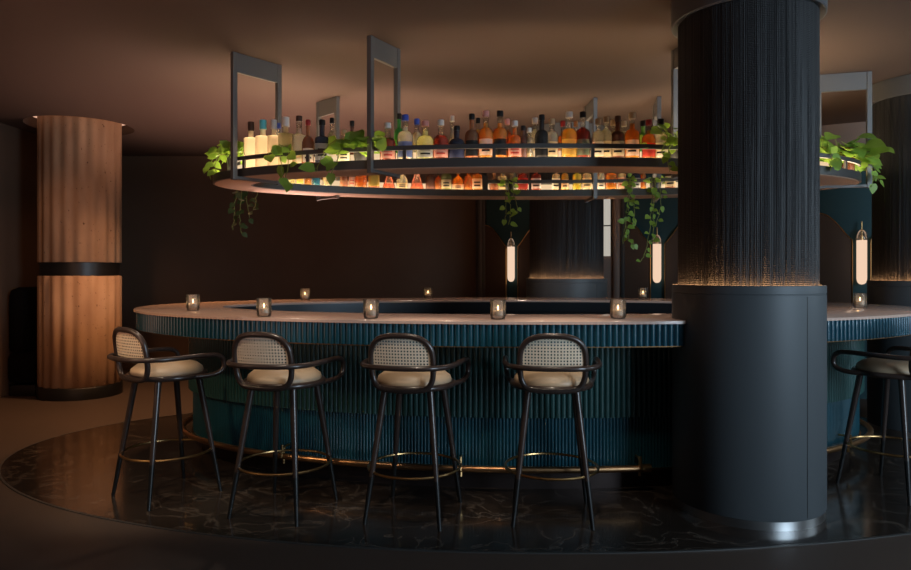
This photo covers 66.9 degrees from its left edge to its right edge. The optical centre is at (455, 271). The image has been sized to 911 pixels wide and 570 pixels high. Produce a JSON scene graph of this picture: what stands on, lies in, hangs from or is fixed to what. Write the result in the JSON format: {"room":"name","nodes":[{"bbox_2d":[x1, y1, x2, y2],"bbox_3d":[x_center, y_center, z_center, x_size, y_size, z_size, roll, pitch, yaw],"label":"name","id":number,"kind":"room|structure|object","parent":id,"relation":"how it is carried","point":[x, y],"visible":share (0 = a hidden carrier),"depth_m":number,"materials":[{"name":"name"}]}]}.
{"room":"cocktail bar","nodes":[
{"label":"cocktail bar","id":0,"kind":"room"},
{"bbox_2d":[0,123,38,397],"bbox_3d":[-4.860,-0.170,3.100,0.120,3.000,12.800,0,0,0],"label":"wall","id":1,"kind":"structure","parent":0,"point":[19,266],"depth_m":7.51,"materials":[{"name":"brown paint"}]},
{"bbox_2d":[119,156,475,368],"bbox_3d":[-2.200,-0.170,9.460,5.400,3.000,0.120,0,0,0],"label":"wall","id":2,"kind":"structure","parent":0,"point":[179,240],"depth_m":9.40,"materials":[{"name":"brown paint"}]},
{"bbox_2d":[0,0,910,155],"bbox_3d":[0.400,-1.630,3.150,10.600,0.120,12.900,0,0,0],"label":"ceiling","id":3,"kind":"structure","parent":0,"point":[160,70],"depth_m":5.13,"materials":[{"name":"paint"}]},
{"bbox_2d":[213,35,871,202],"bbox_3d":[0.673,-1.113,5.531,5.237,0.912,2.236,0,0,0],"label":"shelf","id":4,"kind":"object","parent":3,"relation":"hanging from","point":[265,179],"visible":0.71,"depth_m":4.93,"materials":[{"name":"grey metal"}]},
{"bbox_2d":[203,140,243,179],"bbox_3d":[-1.727,-0.858,5.282,0.399,0.314,0.355,0,0,-17],"label":"ivy plant","id":5,"kind":"object","parent":4,"relation":"on","point":[224,151],"visible":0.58,"depth_m":5.24,"materials":[{"name":"green plant"}]},
{"bbox_2d":[228,189,258,236],"bbox_3d":[-1.740,-0.594,5.828,0.343,0.606,0.374,0,0,0],"label":"trailing vine","id":6,"kind":"object","parent":4,"relation":"hanging from","point":[237,194],"visible":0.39,"depth_m":5.89,"materials":[{"name":"green plant"}]},
{"bbox_2d":[244,121,254,167],"bbox_3d":[-1.497,-0.915,5.052,0.102,0.358,0.102,0,0,-17],"label":"bottle","id":7,"kind":"object","parent":4,"relation":"on","point":[249,142],"visible":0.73,"depth_m":5.00,"materials":[{"name":"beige glass"}]},
{"bbox_2d":[255,119,266,166],"bbox_3d":[-1.391,-0.915,4.987,0.108,0.358,0.108,0,0,-16],"label":"bottle","id":8,"kind":"object","parent":4,"relation":"on","point":[260,140],"visible":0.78,"depth_m":4.94,"materials":[{"name":"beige glass"}]},
{"bbox_2d":[267,119,277,165],"bbox_3d":[-1.299,-0.910,4.938,0.092,0.348,0.092,0,0,-15],"label":"bottle","id":9,"kind":"object","parent":4,"relation":"on","point":[272,139],"visible":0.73,"depth_m":4.90,"materials":[{"name":"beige glass"}]},
{"bbox_2d":[263,144,301,191],"bbox_3d":[-1.167,-0.721,4.876,0.261,0.368,0.361,0,0,15],"label":"pothos plant","id":10,"kind":"object","parent":4,"relation":"on","point":[276,149],"visible":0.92,"depth_m":4.75,"materials":[{"name":"green plant"}]},
{"bbox_2d":[278,117,293,164],"bbox_3d":[-1.203,-0.915,4.893,0.106,0.358,0.106,0,0,-14],"label":"bottle","id":11,"kind":"object","parent":4,"relation":"on","point":[285,138],"visible":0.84,"depth_m":4.85,"materials":[{"name":"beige glass"}]},
{"bbox_2d":[292,115,305,136],"bbox_3d":[-1.099,-0.914,4.849,0.098,0.357,0.098,0,0,-13],"label":"bottle","id":12,"kind":"object","parent":4,"relation":"on","point":[298,117],"visible":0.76,"depth_m":4.85,"materials":[{"name":"clear glass"}]},
{"bbox_2d":[302,120,313,162],"bbox_3d":[-1.030,-0.897,4.823,0.082,0.323,0.083,0,0,-12],"label":"bottle","id":13,"kind":"object","parent":4,"relation":"on","point":[307,143],"visible":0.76,"depth_m":4.80,"materials":[{"name":"brown glass"}]},
{"bbox_2d":[315,119,328,161],"bbox_3d":[-0.925,-0.894,4.787,0.097,0.315,0.098,0,0,-11],"label":"bottle","id":14,"kind":"object","parent":4,"relation":"on","point":[321,142],"visible":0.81,"depth_m":4.74,"materials":[{"name":"black glass"}]},
{"bbox_2d":[327,118,336,155],"bbox_3d":[-0.879,-0.914,4.909,0.068,0.356,0.069,0,0,-10],"label":"bottle","id":15,"kind":"object","parent":4,"relation":"on","point":[331,119],"visible":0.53,"depth_m":4.91,"materials":[{"name":"clear glass"}]},
{"bbox_2d":[298,130,386,184],"bbox_3d":[-0.698,-0.779,4.752,0.598,0.400,0.473,0,0,18],"label":"pothos plant","id":16,"kind":"object","parent":4,"relation":"on","point":[352,139],"visible":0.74,"depth_m":4.63,"materials":[{"name":"green plant"}]},
{"bbox_2d":[337,130,349,160],"bbox_3d":[-0.767,-0.854,4.739,0.088,0.236,0.089,0,0,-9],"label":"bottle","id":17,"kind":"object","parent":4,"relation":"on","point":[342,157],"visible":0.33,"depth_m":4.70,"materials":[{"name":"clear glass"}]},
{"bbox_2d":[340,176,347,185],"bbox_3d":[-0.989,-0.860,6.114,0.071,0.248,0.071,0,0,-9],"label":"bottle","id":18,"kind":"object","parent":4,"relation":"on","point":[344,179],"visible":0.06,"depth_m":6.08,"materials":[{"name":"orange glass"}]},
{"bbox_2d":[348,176,354,186],"bbox_3d":[-0.920,-0.855,6.137,0.062,0.238,0.063,0,0,-8],"label":"bottle","id":19,"kind":"object","parent":4,"relation":"on","point":[351,180],"visible":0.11,"depth_m":6.11,"materials":[{"name":"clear glass"}]},
{"bbox_2d":[355,176,366,186],"bbox_3d":[-0.844,-0.870,6.162,0.107,0.268,0.107,0,0,-8],"label":"bottle","id":20,"kind":"object","parent":4,"relation":"on","point":[360,181],"visible":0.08,"depth_m":6.12,"materials":[{"name":"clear glass"}]},
{"bbox_2d":[368,175,378,187],"bbox_3d":[-0.733,-0.870,6.195,0.099,0.268,0.099,0,0,-7],"label":"bottle","id":21,"kind":"object","parent":4,"relation":"on","point":[373,180],"visible":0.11,"depth_m":6.15,"materials":[{"name":"yellow glass"}]},
{"bbox_2d":[380,122,395,158],"bbox_3d":[-0.457,-0.870,4.666,0.109,0.268,0.110,0,0,-6],"label":"bottle","id":22,"kind":"object","parent":4,"relation":"on","point":[390,141],"visible":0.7,"depth_m":4.63,"materials":[{"name":"clear glass"}]},
{"bbox_2d":[394,113,404,152],"bbox_3d":[-0.391,-0.915,4.786,0.074,0.358,0.074,0,0,-5],"label":"bottle","id":23,"kind":"object","parent":4,"relation":"on","point":[399,115],"visible":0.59,"depth_m":4.77,"materials":[{"name":"green glass"}]},
{"bbox_2d":[396,174,407,187],"bbox_3d":[-0.483,-0.845,6.255,0.109,0.218,0.110,0,0,-4],"label":"bottle","id":24,"kind":"object","parent":4,"relation":"on","point":[398,185],"visible":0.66,"depth_m":6.22,"materials":[{"name":"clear glass"}]},
{"bbox_2d":[397,114,412,158],"bbox_3d":[-0.339,-0.895,4.645,0.108,0.318,0.109,0,0,-4],"label":"bottle","id":25,"kind":"object","parent":4,"relation":"on","point":[405,118],"visible":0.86,"depth_m":4.62,"materials":[{"name":"clear glass"}]},
{"bbox_2d":[412,118,422,144],"bbox_3d":[-0.267,-0.894,4.765,0.081,0.317,0.081,0,0,-3],"label":"bottle","id":26,"kind":"object","parent":4,"relation":"on","point":[416,121],"visible":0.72,"depth_m":4.76,"materials":[{"name":"clear glass"}]},
{"bbox_2d":[416,120,432,157],"bbox_3d":[-0.203,-0.872,4.623,0.122,0.272,0.123,0,0,-2],"label":"bottle","id":27,"kind":"object","parent":4,"relation":"on","point":[425,123],"visible":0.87,"depth_m":4.60,"materials":[{"name":"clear glass"}]},
{"bbox_2d":[426,174,434,188],"bbox_3d":[-0.231,-0.850,6.301,0.082,0.228,0.082,0,0,-2],"label":"bottle","id":28,"kind":"object","parent":4,"relation":"on","point":[430,179],"visible":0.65,"depth_m":6.27,"materials":[{"name":"brown glass"}]},
{"bbox_2d":[435,175,440,188],"bbox_3d":[-0.159,-0.835,6.311,0.064,0.198,0.064,0,0,-1],"label":"bottle","id":29,"kind":"object","parent":4,"relation":"on","point":[437,179],"visible":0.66,"depth_m":6.29,"materials":[{"name":"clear glass"}]},
{"bbox_2d":[433,119,448,157],"bbox_3d":[-0.098,-0.874,4.609,0.107,0.276,0.109,0,0,-1],"label":"bottle","id":30,"kind":"object","parent":4,"relation":"on","point":[443,153],"visible":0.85,"depth_m":4.57,"materials":[{"name":"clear glass"}]},
{"bbox_2d":[441,173,451,188],"bbox_3d":[-0.085,-0.860,6.321,0.101,0.248,0.102,0,0,-1],"label":"bottle","id":31,"kind":"object","parent":4,"relation":"on","point":[446,178],"visible":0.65,"depth_m":6.28,"materials":[{"name":"green glass"}]},
{"bbox_2d":[449,125,464,157],"bbox_3d":[0.009,-0.853,4.597,0.107,0.233,0.108,0,0,0],"label":"bottle","id":32,"kind":"object","parent":4,"relation":"on","point":[453,153],"visible":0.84,"depth_m":4.56,"materials":[{"name":"blue glass"}]},
{"bbox_2d":[452,173,462,188],"bbox_3d":[0.022,-0.845,6.333,0.101,0.218,0.102,0,0,0],"label":"bottle","id":33,"kind":"object","parent":4,"relation":"on","point":[455,186],"visible":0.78,"depth_m":6.30,"materials":[{"name":"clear glass"}]},
{"bbox_2d":[464,173,471,188],"bbox_3d":[0.116,-0.850,6.343,0.083,0.228,0.083,0,0,1],"label":"bottle","id":34,"kind":"object","parent":4,"relation":"on","point":[467,179],"visible":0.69,"depth_m":6.31,"materials":[{"name":"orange glass"}]},
{"bbox_2d":[465,113,478,156],"bbox_3d":[0.108,-0.892,4.587,0.092,0.311,0.093,0,0,1],"label":"bottle","id":35,"kind":"object","parent":4,"relation":"on","point":[471,136],"visible":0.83,"depth_m":4.55,"materials":[{"name":"brown glass"}]},
{"bbox_2d":[472,173,481,188],"bbox_3d":[0.199,-0.860,6.349,0.093,0.248,0.093,0,0,2],"label":"bottle","id":36,"kind":"object","parent":4,"relation":"on","point":[476,182],"visible":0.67,"depth_m":6.30,"materials":[{"name":"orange glass"}]},
{"bbox_2d":[478,110,492,156],"bbox_3d":[0.202,-0.901,4.580,0.099,0.329,0.101,0,0,3],"label":"bottle","id":37,"kind":"object","parent":4,"relation":"on","point":[485,112],"visible":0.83,"depth_m":4.55,"materials":[{"name":"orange glass"}]},
{"bbox_2d":[489,173,498,189],"bbox_3d":[0.356,-0.835,6.359,0.092,0.198,0.092,0,0,3],"label":"bottle","id":38,"kind":"object","parent":4,"relation":"on","point":[492,186],"visible":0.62,"depth_m":6.33,"materials":[{"name":"brown glass"}]},
{"bbox_2d":[493,110,507,156],"bbox_3d":[0.295,-0.900,4.574,0.099,0.328,0.100,0,0,4],"label":"bottle","id":39,"kind":"object","parent":4,"relation":"on","point":[499,112],"visible":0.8,"depth_m":4.55,"materials":[{"name":"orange glass"}]},
{"bbox_2d":[502,119,511,138],"bbox_3d":[0.352,-0.887,4.702,0.073,0.303,0.073,0,0,4],"label":"bottle","id":40,"kind":"object","parent":4,"relation":"on","point":[507,121],"visible":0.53,"depth_m":4.69,"materials":[{"name":"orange glass"}]},
{"bbox_2d":[498,177,520,226],"bbox_3d":[0.492,-0.636,6.287,0.220,0.465,0.262,0,0,0],"label":"trailing vine","id":41,"kind":"object","parent":4,"relation":"hanging from","point":[513,190],"visible":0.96,"depth_m":6.23,"materials":[{"name":"green plant"}]},
{"bbox_2d":[505,183,514,189],"bbox_3d":[0.499,-0.779,6.339,0.110,0.090,0.110,0,0,0],"label":"pot","id":42,"kind":"object","parent":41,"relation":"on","point":[507,184],"depth_m":6.30,"materials":[{"name":"black"}]},
{"bbox_2d":[507,120,520,156],"bbox_3d":[0.393,-0.866,4.569,0.099,0.261,0.100,0,0,5],"label":"bottle","id":43,"kind":"object","parent":4,"relation":"on","point":[514,138],"visible":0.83,"depth_m":4.53,"materials":[{"name":"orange glass"}]},
{"bbox_2d":[518,173,527,189],"bbox_3d":[0.622,-0.865,6.365,0.093,0.258,0.093,0,0,6],"label":"bottle","id":44,"kind":"object","parent":4,"relation":"on","point":[522,176],"visible":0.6,"depth_m":6.32,"materials":[{"name":"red glass"}]},
{"bbox_2d":[520,126,527,156],"bbox_3d":[0.448,-0.850,4.568,0.064,0.227,0.064,0,0,6],"label":"bottle","id":45,"kind":"object","parent":4,"relation":"on","point":[524,139],"visible":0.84,"depth_m":4.54,"materials":[{"name":"brown glass"}]},
{"bbox_2d":[527,128,533,156],"bbox_3d":[0.488,-0.843,4.567,0.057,0.214,0.057,0,0,6],"label":"bottle","id":46,"kind":"object","parent":4,"relation":"on","point":[529,130],"visible":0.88,"depth_m":4.56,"materials":[{"name":"clear glass"}]},
{"bbox_2d":[529,117,537,150],"bbox_3d":[0.541,-0.890,4.696,0.087,0.309,0.087,0,0,7],"label":"bottle","id":47,"kind":"object","parent":4,"relation":"on","point":[535,119],"visible":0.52,"depth_m":4.69,"materials":[{"name":"clear glass"}]},
{"bbox_2d":[531,173,540,189],"bbox_3d":[0.742,-0.865,6.363,0.093,0.258,0.093,0,0,7],"label":"bottle","id":48,"kind":"object","parent":4,"relation":"on","point":[535,176],"visible":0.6,"depth_m":6.32,"materials":[{"name":"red glass"}]},
{"bbox_2d":[535,114,548,156],"bbox_3d":[0.571,-0.886,4.565,0.092,0.300,0.093,0,0,7],"label":"bottle","id":49,"kind":"object","parent":4,"relation":"on","point":[541,136],"visible":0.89,"depth_m":4.53,"materials":[{"name":"black glass"}]},
{"bbox_2d":[548,118,557,156],"bbox_3d":[0.638,-0.873,4.564,0.085,0.273,0.086,0,0,8],"label":"bottle","id":50,"kind":"object","parent":4,"relation":"on","point":[551,151],"visible":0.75,"depth_m":4.54,"materials":[{"name":"clear glass"}]},
{"bbox_2d":[552,173,559,189],"bbox_3d":[0.927,-0.865,6.357,0.074,0.258,0.075,0,0,8],"label":"bottle","id":51,"kind":"object","parent":4,"relation":"on","point":[554,185],"visible":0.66,"depth_m":6.32,"materials":[{"name":"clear glass"}]},
{"bbox_2d":[561,173,568,189],"bbox_3d":[1.007,-0.865,6.353,0.074,0.258,0.075,0,0,9],"label":"bottle","id":52,"kind":"object","parent":4,"relation":"on","point":[563,185],"visible":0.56,"depth_m":6.33,"materials":[{"name":"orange glass"}]},
{"bbox_2d":[561,111,575,156],"bbox_3d":[0.752,-0.896,4.566,0.106,0.320,0.107,0,0,9],"label":"bottle","id":53,"kind":"object","parent":4,"relation":"on","point":[569,114],"visible":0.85,"depth_m":4.54,"materials":[{"name":"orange glass"}]},
{"bbox_2d":[575,111,589,156],"bbox_3d":[0.843,-0.896,4.568,0.099,0.320,0.100,0,0,10],"label":"bottle","id":54,"kind":"object","parent":4,"relation":"on","point":[582,135],"visible":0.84,"depth_m":4.53,"materials":[{"name":"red glass"}]},
{"bbox_2d":[582,173,591,188],"bbox_3d":[1.208,-0.865,6.336,0.083,0.258,0.084,0,0,11],"label":"bottle","id":55,"kind":"object","parent":4,"relation":"on","point":[584,185],"visible":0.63,"depth_m":6.30,"materials":[{"name":"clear glass"}]},
{"bbox_2d":[592,118,604,156],"bbox_3d":[0.945,-0.873,4.573,0.085,0.275,0.086,0,0,12],"label":"bottle","id":56,"kind":"object","parent":4,"relation":"on","point":[598,152],"visible":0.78,"depth_m":4.55,"materials":[{"name":"clear glass"}]},
{"bbox_2d":[600,116,611,156],"bbox_3d":[1.000,-0.880,4.576,0.078,0.289,0.079,0,0,12],"label":"bottle","id":57,"kind":"object","parent":4,"relation":"on","point":[607,152],"visible":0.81,"depth_m":4.56,"materials":[{"name":"clear glass"}]},
{"bbox_2d":[611,115,624,156],"bbox_3d":[1.078,-0.884,4.581,0.092,0.296,0.094,0,0,13],"label":"bottle","id":58,"kind":"object","parent":4,"relation":"on","point":[617,137],"visible":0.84,"depth_m":4.55,"materials":[{"name":"brown glass"}]},
{"bbox_2d":[617,173,638,249],"bbox_3d":[1.589,-0.553,6.213,0.182,0.719,0.282,0,0,32],"label":"trailing vine","id":59,"kind":"object","parent":4,"relation":"hanging from","point":[625,184],"visible":0.99,"depth_m":6.15,"materials":[{"name":"green plant"}]},
{"bbox_2d":[625,112,639,156],"bbox_3d":[1.175,-0.895,4.589,0.100,0.318,0.101,0,0,14],"label":"bottle","id":60,"kind":"object","parent":4,"relation":"on","point":[632,116],"visible":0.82,"depth_m":4.57,"materials":[{"name":"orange glass"}]},
{"bbox_2d":[631,173,640,188],"bbox_3d":[1.640,-0.855,6.275,0.082,0.238,0.083,0,0,15],"label":"bottle","id":61,"kind":"object","parent":4,"relation":"on","point":[637,176],"visible":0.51,"depth_m":6.23,"materials":[{"name":"black glass"}]},
{"bbox_2d":[640,120,645,151],"bbox_3d":[1.286,-0.884,4.732,0.081,0.296,0.081,0,0,15],"label":"bottle","id":62,"kind":"object","parent":4,"relation":"on","point":[642,123],"visible":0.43,"depth_m":4.72,"materials":[{"name":"green glass"}]},
{"bbox_2d":[640,173,645,187],"bbox_3d":[1.702,-0.845,6.264,0.054,0.218,0.054,0,0,15],"label":"bottle","id":63,"kind":"object","parent":4,"relation":"on","point":[642,175],"visible":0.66,"depth_m":6.24,"materials":[{"name":"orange glass"}]},
{"bbox_2d":[642,119,655,157],"bbox_3d":[1.290,-0.873,4.601,0.093,0.274,0.093,0,0,16],"label":"bottle","id":64,"kind":"object","parent":4,"relation":"on","point":[648,138],"visible":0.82,"depth_m":4.57,"materials":[{"name":"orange glass"}]},
{"bbox_2d":[636,176,667,261],"bbox_3d":[1.770,-0.472,6.142,0.237,0.780,0.267,0,0,36],"label":"trailing vine","id":65,"kind":"object","parent":4,"relation":"hanging from","point":[653,187],"visible":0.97,"depth_m":6.11,"materials":[{"name":"green plant"}]},
{"bbox_2d":[649,182,659,187],"bbox_3d":[1.799,-0.779,6.218,0.110,0.090,0.110,0,0,0],"label":"pot","id":66,"kind":"object","parent":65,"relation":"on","point":[653,184],"depth_m":6.18,"materials":[{"name":"black"}]},
{"bbox_2d":[635,123,677,171],"bbox_3d":[1.472,-0.841,4.664,0.606,0.386,0.475,0,0,-29],"label":"pothos plant","id":67,"kind":"object","parent":4,"relation":"on","point":[670,140],"visible":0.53,"depth_m":4.50,"materials":[{"name":"green plant"}]},
{"bbox_2d":[655,118,667,156],"bbox_3d":[1.373,-0.878,4.611,0.100,0.283,0.101,0,0,17],"label":"bottle","id":68,"kind":"object","parent":4,"relation":"on","point":[661,120],"visible":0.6,"depth_m":4.59,"materials":[{"name":"clear glass"}]},
{"bbox_2d":[665,174,674,187],"bbox_3d":[1.932,-0.865,6.210,0.091,0.258,0.091,0,0,17],"label":"bottle","id":69,"kind":"object","parent":4,"relation":"on","point":[669,184],"visible":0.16,"depth_m":6.17,"materials":[{"name":"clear glass"}]},
{"bbox_2d":[820,151,885,193],"bbox_3d":[3.080,-0.792,5.429,0.519,0.396,0.484,0,0,30],"label":"ivy plant","id":70,"kind":"object","parent":4,"relation":"on","point":[864,162],"visible":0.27,"depth_m":5.33,"materials":[{"name":"green plant"}]},
{"bbox_2d":[820,132,893,170],"bbox_3d":[2.979,-0.908,5.295,0.800,0.408,1.015,0,0,0],"label":"pothos plant","id":71,"kind":"object","parent":4,"relation":"on","point":[874,146],"visible":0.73,"depth_m":5.22,"materials":[{"name":"green plant"}]},
{"bbox_2d":[0,369,910,569],"bbox_3d":[0.400,1.388,3.200,10.600,0.124,13.400,0,0,0],"label":"floor","id":72,"kind":"structure","parent":0,"point":[75,471],"depth_m":3.70,"materials":[{"name":"stone"}]},
{"bbox_2d":[8,287,36,395],"bbox_3d":[-4.620,0.750,8.050,0.320,1.160,1.460,0,0,0],"label":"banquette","id":73,"kind":"object","parent":72,"relation":"on","point":[22,364],"visible":0.43,"depth_m":7.35,"materials":[{"name":"black"}]},
{"bbox_2d":[36,115,122,401],"bbox_3d":[-4.060,-0.170,7.470,0.824,3.000,0.824,0,0,0],"label":"fluted column","id":74,"kind":"structure","parent":72,"relation":"on","point":[79,159],"depth_m":7.15,"materials":[{"name":"wood"}]},
{"bbox_2d":[107,327,226,511],"bbox_3d":[-1.736,0.821,4.098,0.542,1.013,0.575,0,0,38],"label":"bar stool","id":75,"kind":"object","parent":72,"relation":"on","point":[177,368],"visible":1,"depth_m":3.99,"materials":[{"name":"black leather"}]},
{"bbox_2d":[226,332,345,526],"bbox_3d":[-0.963,0.821,3.834,0.542,1.013,0.575,0,0,17],"label":"bar stool","id":76,"kind":"object","parent":72,"relation":"on","point":[266,376],"visible":1,"depth_m":3.68,"materials":[{"name":"brown wood"}]},
{"bbox_2d":[360,333,470,531],"bbox_3d":[-0.231,0.821,3.763,0.542,1.013,0.575,0,0,14],"label":"bar stool","id":77,"kind":"object","parent":72,"relation":"on","point":[400,379],"visible":1,"depth_m":3.60,"materials":[{"name":"brown wood"}]},
{"bbox_2d":[0,413,910,553],"bbox_3d":[0.500,1.327,5.250,7.508,0.005,4.008,0,0,0],"label":"trim","id":78,"kind":"structure","parent":72,"relation":"on","point":[1,477],"depth_m":3.35,"materials":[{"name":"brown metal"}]},
{"bbox_2d":[134,297,910,488],"bbox_3d":[0.530,0.798,5.460,5.954,1.056,3.464,0,0,0],"label":"bar counter","id":79,"kind":"object","parent":72,"relation":"on","point":[627,411],"depth_m":4.20,"materials":[{"name":"stone"}]},
{"bbox_2d":[186,294,199,310],"bbox_3d":[-1.817,0.214,4.777,0.090,0.109,0.090,0,0,0],"label":"candle holder","id":80,"kind":"object","parent":79,"relation":"on","point":[188,305],"visible":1,"depth_m":4.76,"materials":[{"name":"clear glass"}]},
{"bbox_2d":[189,300,196,307],"bbox_3d":[-1.817,0.218,4.777,0.060,0.060,0.060,0,0,0],"label":"candle","id":81,"kind":"object","parent":80,"relation":"on","point":[191,305],"depth_m":4.75,"materials":[{"name":"beige wax"}]},
{"bbox_2d":[256,298,271,316],"bbox_3d":[-1.149,0.214,4.140,0.090,0.109,0.090,0,0,0],"label":"candle holder","id":82,"kind":"object","parent":79,"relation":"on","point":[258,310],"visible":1,"depth_m":4.12,"materials":[{"name":"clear glass"}]},
{"bbox_2d":[259,304,268,312],"bbox_3d":[-1.149,0.218,4.140,0.060,0.060,0.060,0,0,0],"label":"candle","id":83,"kind":"object","parent":82,"relation":"on","point":[261,310],"depth_m":4.12,"materials":[{"name":"beige wax"}]},
{"bbox_2d":[300,289,309,299],"bbox_3d":[-1.407,0.214,6.450,0.090,0.109,0.090,0,0,0],"label":"glass","id":84,"kind":"object","parent":79,"relation":"on","point":[301,295],"visible":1,"depth_m":6.43,"materials":[{"name":"clear glass"}]},
{"bbox_2d":[363,299,378,318],"bbox_3d":[-0.485,0.214,3.964,0.090,0.109,0.090,0,0,0],"label":"candle holder","id":85,"kind":"object","parent":79,"relation":"on","point":[365,312],"visible":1,"depth_m":3.95,"materials":[{"name":"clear glass"}]},
{"bbox_2d":[366,305,375,314],"bbox_3d":[-0.485,0.218,3.964,0.060,0.060,0.060,0,0,0],"label":"candle","id":86,"kind":"object","parent":85,"relation":"on","point":[368,312],"depth_m":3.94,"materials":[{"name":"beige wax"}]},
{"bbox_2d":[490,300,505,319],"bbox_3d":[0.240,0.214,3.897,0.090,0.109,0.090,0,0,0],"label":"candle holder","id":87,"kind":"object","parent":79,"relation":"on","point":[497,312],"visible":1,"depth_m":3.88,"materials":[{"name":"glass"}]},
{"bbox_2d":[493,306,502,315],"bbox_3d":[0.240,0.218,3.897,0.060,0.060,0.060,0,0,0],"label":"candle","id":88,"kind":"object","parent":87,"relation":"on","point":[497,312],"depth_m":3.87,"materials":[{"name":"beige wax"}]},
{"bbox_2d":[610,299,625,318],"bbox_3d":[0.931,0.214,3.955,0.090,0.109,0.090,0,0,0],"label":"glass","id":89,"kind":"object","parent":79,"relation":"on","point":[612,312],"visible":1,"depth_m":3.94,"materials":[{"name":"glass"}]},
{"bbox_2d":[613,305,622,314],"bbox_3d":[0.931,0.218,3.955,0.060,0.060,0.060,0,0,0],"label":"candle","id":90,"kind":"object","parent":89,"relation":"on","point":[615,312],"depth_m":3.93,"materials":[{"name":"beige wax"}]},
{"bbox_2d":[638,288,647,298],"bbox_3d":[1.848,0.214,6.800,0.090,0.109,0.090,0,0,0],"label":"glass","id":91,"kind":"object","parent":79,"relation":"on","point":[639,294],"visible":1,"depth_m":6.79,"materials":[{"name":"clear glass"}]},
{"bbox_2d":[853,293,866,307],"bbox_3d":[2.992,0.214,5.104,0.090,0.109,0.090,0,0,0],"label":"glass","id":92,"kind":"object","parent":79,"relation":"on","point":[855,302],"visible":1,"depth_m":5.09,"materials":[{"name":"clear glass"}]},
{"bbox_2d":[502,333,601,530],"bbox_3d":[0.522,0.821,3.753,0.542,1.013,0.575,0,0,6],"label":"bar stool","id":93,"kind":"object","parent":72,"relation":"on","point":[572,379],"visible":1,"depth_m":3.57,"materials":[{"name":"brown wood"}]},
{"bbox_2d":[526,122,607,297],"bbox_3d":[1.232,-0.120,7.670,0.895,2.900,0.895,0,0,0],"label":"round column","id":94,"kind":"structure","parent":72,"relation":"on","point":[567,236],"depth_m":7.31,"materials":[{"name":"black wood"}]},
{"bbox_2d":[671,0,827,530],"bbox_3d":[1.652,-0.120,3.920,0.814,2.900,0.814,0,0,0],"label":"round column","id":95,"kind":"structure","parent":72,"relation":"on","point":[749,373],"depth_m":3.58,"materials":[{"name":"black metal"}]},
{"bbox_2d":[830,346,910,505],"bbox_3d":[2.681,0.821,4.175,0.542,1.013,0.575,0,0,-24],"label":"bar stool","id":96,"kind":"object","parent":72,"relation":"on","point":[887,366],"visible":1,"depth_m":4.14,"materials":[{"name":"brown wood"}]},
{"bbox_2d":[867,74,910,438],"bbox_3d":[3.900,-0.120,5.750,0.814,2.900,0.814,0,0,0],"label":"round column","id":97,"kind":"structure","parent":72,"relation":"on","point":[890,284],"depth_m":5.61,"materials":[{"name":"black metal"}]},
{"bbox_2d":[487,122,865,297],"bbox_3d":[2.954,-0.170,8.023,5.978,3.000,0.120,0,0,29],"label":"wall","id":98,"kind":"structure","parent":0,"point":[848,132],"depth_m":7.38,"materials":[{"name":"brown paint"}]},
{"bbox_2d":[476,173,486,296],"bbox_3d":[0.337,-0.115,9.342,0.160,2.890,0.064,0,0,29],"label":"pilaster","id":99,"kind":"object","parent":98,"relation":"attached to","point":[478,202],"visible":0.31,"depth_m":9.31,"materials":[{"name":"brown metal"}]},
{"bbox_2d":[482,184,529,296],"bbox_3d":[0.758,0.080,9.102,0.890,2.500,0.084,0,0,29],"label":"wall panel","id":100,"kind":"object","parent":98,"relation":"attached to","point":[495,236],"visible":0.48,"depth_m":9.15,"materials":[{"name":"brown wood"}]},
{"bbox_2d":[507,232,514,281],"bbox_3d":[0.728,-0.194,9.047,0.104,0.657,0.104,0,0,29],"label":"wall sconce","id":101,"kind":"object","parent":100,"relation":"attached to","point":[510,250],"visible":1,"depth_m":9.01,"materials":[{"name":"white glass"}]},
{"bbox_2d":[604,199,611,255],"bbox_3d":[1.890,-0.580,8.596,0.162,0.780,0.110,0,0,29],"label":"window","id":102,"kind":"structure","parent":98,"relation":"in","point":[606,201],"depth_m":8.62,"materials":[{"name":"white glass"}]},
{"bbox_2d":[613,173,623,297],"bbox_3d":[1.985,-0.115,8.449,0.140,2.890,0.056,0,0,29],"label":"pilaster","id":103,"kind":"object","parent":98,"relation":"attached to","point":[616,202],"visible":0.31,"depth_m":8.43,"materials":[{"name":"brown paint"}]},
{"bbox_2d":[621,174,677,298],"bbox_3d":[2.409,0.080,8.203,0.890,2.500,0.084,0,0,29],"label":"wall panel","id":104,"kind":"object","parent":98,"relation":"attached to","point":[635,275],"visible":0.33,"depth_m":8.24,"materials":[{"name":"brown wood"}]},
{"bbox_2d":[652,227,661,282],"bbox_3d":[2.379,-0.194,8.148,0.104,0.657,0.104,0,0,29],"label":"wall sconce","id":105,"kind":"object","parent":104,"relation":"attached to","point":[656,247],"visible":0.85,"depth_m":8.11,"materials":[{"name":"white glass"}]},
{"bbox_2d":[820,170,871,398],"bbox_3d":[4.240,0.080,7.206,0.890,2.500,0.084,0,0,29],"label":"wall panel","id":106,"kind":"object","parent":98,"relation":"attached to","point":[842,210],"visible":0.34,"depth_m":7.26,"materials":[{"name":"teal fabric"}]},
{"bbox_2d":[856,221,867,283],"bbox_3d":[4.210,-0.194,7.150,0.104,0.657,0.104,0,0,29],"label":"wall sconce","id":107,"kind":"object","parent":106,"relation":"attached to","point":[861,245],"visible":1,"depth_m":7.12,"materials":[{"name":"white glass"}]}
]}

